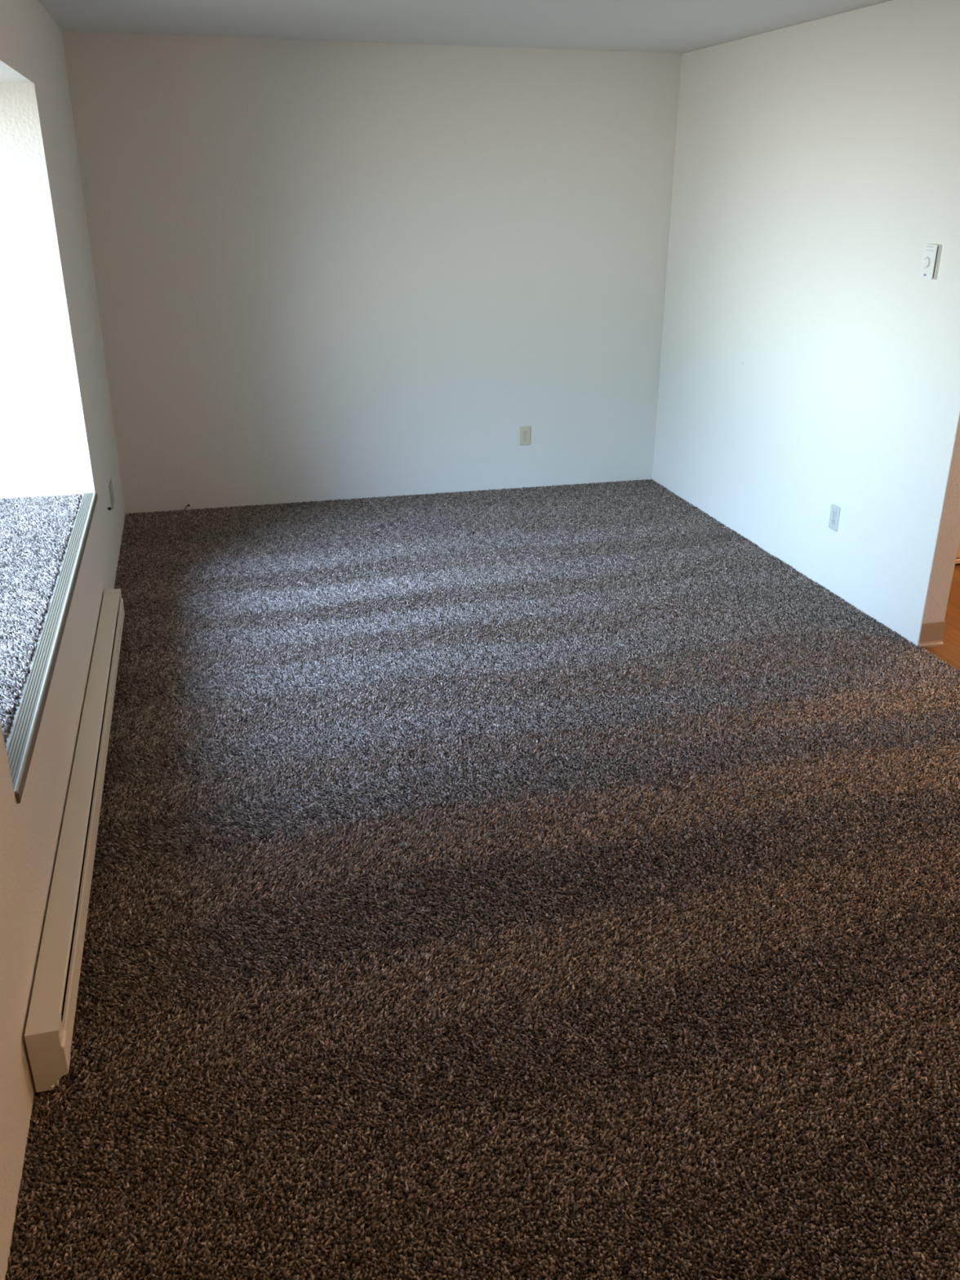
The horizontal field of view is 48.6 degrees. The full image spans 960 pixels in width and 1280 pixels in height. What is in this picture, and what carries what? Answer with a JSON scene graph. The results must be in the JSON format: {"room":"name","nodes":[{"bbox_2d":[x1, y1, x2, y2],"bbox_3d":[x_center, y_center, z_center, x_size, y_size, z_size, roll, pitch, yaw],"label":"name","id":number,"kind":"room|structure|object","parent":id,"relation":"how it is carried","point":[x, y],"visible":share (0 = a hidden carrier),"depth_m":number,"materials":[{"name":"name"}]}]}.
{"room":"empty living room","nodes":[
{"label":"empty living room","id":0,"kind":"room"},
{"bbox_2d":[0,0,125,1279],"bbox_3d":[-1.405,-0.259,2.122,0.720,2.560,7.879,-6,24,-14],"label":"wall","id":1,"kind":"structure","parent":0,"point":[57,433],"depth_m":4.13,"materials":[{"name":"white paint"}]},
{"bbox_2d":[0,493,82,747],"bbox_3d":[-1.663,-0.118,3.408,0.555,0.016,2.554,-6,24,-14],"label":"window sill","id":2,"kind":"structure","parent":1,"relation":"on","point":[35,531],"depth_m":3.65,"materials":[{"name":"grey carpet"}]},
{"bbox_2d":[6,491,97,803],"bbox_3d":[-1.368,-0.139,3.482,0.054,0.030,2.557,-6,24,-14],"label":"strip","id":3,"kind":"object","parent":1,"relation":"attached to","point":[20,748],"visible":0.89,"depth_m":3.01,"materials":[{"name":"grey metal"}]},
{"bbox_2d":[24,588,124,1092],"bbox_3d":[-1.237,0.367,3.404,0.071,0.158,2.677,-6,24,-14],"label":"baseboard heater","id":4,"kind":"object","parent":1,"relation":"attached to","point":[48,1034],"visible":1,"depth_m":2.71,"materials":[{"name":"beige metal"}]},
{"bbox_2d":[108,478,114,509],"bbox_3d":[-1.862,-0.739,5.376,0.007,0.122,0.150,-6,24,-14],"label":"blank plate","id":5,"kind":"object","parent":1,"relation":"attached to","point":[110,486],"visible":1,"depth_m":5.34,"materials":[{"name":"grey plastic"}]},
{"bbox_2d":[62,31,681,514],"bbox_3d":[0.649,-2.099,6.425,7.060,2.560,0.140,-6,24,-14],"label":"wall","id":6,"kind":"structure","parent":0,"point":[323,270],"depth_m":6.00,"materials":[{"name":"white paint"}]},
{"bbox_2d":[519,426,530,444],"bbox_3d":[0.280,-1.268,6.595,0.072,0.117,0.008,-6,24,-14],"label":"wall outlet","id":7,"kind":"object","parent":6,"relation":"attached to","point":[524,431],"visible":1,"depth_m":6.59,"materials":[{"name":"beige plastic"}]},
{"bbox_2d":[522,436,528,440],"bbox_3d":[0.280,-1.250,6.601,0.034,0.029,0.004,-6,24,-14],"label":"receptacle","id":8,"kind":"object","parent":7,"relation":"attached to","point":[524,438],"depth_m":6.60,"materials":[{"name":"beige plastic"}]},
{"bbox_2d":[522,430,528,435],"bbox_3d":[0.280,-1.286,6.586,0.034,0.029,0.004,-6,24,-14],"label":"receptacle","id":9,"kind":"object","parent":7,"relation":"attached to","point":[524,432],"depth_m":6.58,"materials":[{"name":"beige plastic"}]},
{"bbox_2d":[37,0,890,53],"bbox_3d":[1.668,-1.795,2.334,7.060,0.120,8.159,-6,24,-14],"label":"ceiling","id":10,"kind":"structure","parent":0,"point":[660,26],"depth_m":4.76,"materials":[{"name":"white paint"}]},
{"bbox_2d":[6,506,959,1279],"bbox_3d":[1.926,0.530,3.421,6.220,0.112,7.899,-6,24,-14],"label":"floor","id":11,"kind":"structure","parent":0,"point":[810,1268],"depth_m":2.20,"materials":[{"name":"brown carpet"}]},
{"bbox_2d":[5,479,959,1279],"bbox_3d":[0.262,0.209,4.002,3.321,0.015,5.752,-6,24,-14],"label":"carpet","id":12,"kind":"object","parent":11,"relation":"on","point":[532,528],"visible":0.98,"depth_m":2.85,"materials":[{"name":"brown carpet"}]},
{"bbox_2d":[955,540,959,564],"bbox_3d":[2.704,-0.948,5.560,0.930,0.920,0.620,-6,24,-14],"label":"base cabinet","id":13,"kind":"object","parent":11,"relation":"on","point":[957,558],"visible":0.02,"depth_m":5.38,"materials":[{"name":"beige laminate"}]},
{"bbox_2d":[652,0,959,645],"bbox_3d":[1.534,-1.587,5.243,0.113,2.560,2.800,-6,24,-14],"label":"wall","id":14,"kind":"structure","parent":0,"point":[816,162],"depth_m":4.83,"materials":[{"name":"white paint"}]},
{"bbox_2d":[828,503,840,531],"bbox_3d":[1.646,-0.569,4.941,0.008,0.117,0.072,-6,24,-14],"label":"wall outlet","id":15,"kind":"object","parent":14,"relation":"attached to","point":[835,510],"visible":1,"depth_m":4.93,"materials":[{"name":"grey plastic"}]},
{"bbox_2d":[831,518,835,524],"bbox_3d":[1.644,-0.551,4.948,0.004,0.029,0.034,-6,24,-14],"label":"receptacle","id":16,"kind":"object","parent":15,"relation":"attached to","point":[833,520],"depth_m":4.95,"materials":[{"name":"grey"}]},
{"bbox_2d":[831,510,836,516],"bbox_3d":[1.644,-0.587,4.933,0.004,0.029,0.034,-6,24,-14],"label":"receptacle","id":17,"kind":"object","parent":15,"relation":"attached to","point":[833,512],"depth_m":4.93,"materials":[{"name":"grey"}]},
{"bbox_2d":[919,244,942,279],"bbox_3d":[1.742,-1.467,4.120,0.032,0.125,0.082,-6,24,-14],"label":"thermostat","id":18,"kind":"object","parent":14,"relation":"attached to","point":[931,254],"visible":1,"depth_m":4.10,"materials":[{"name":"white plastic"}]},
{"bbox_2d":[917,620,946,647],"bbox_3d":[1.535,-0.559,5.678,0.114,0.104,2.816,-6,24,-14],"label":"baseboard","id":19,"kind":"structure","parent":14,"relation":"attached to","point":[931,634],"depth_m":4.44,"materials":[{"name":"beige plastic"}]}
]}

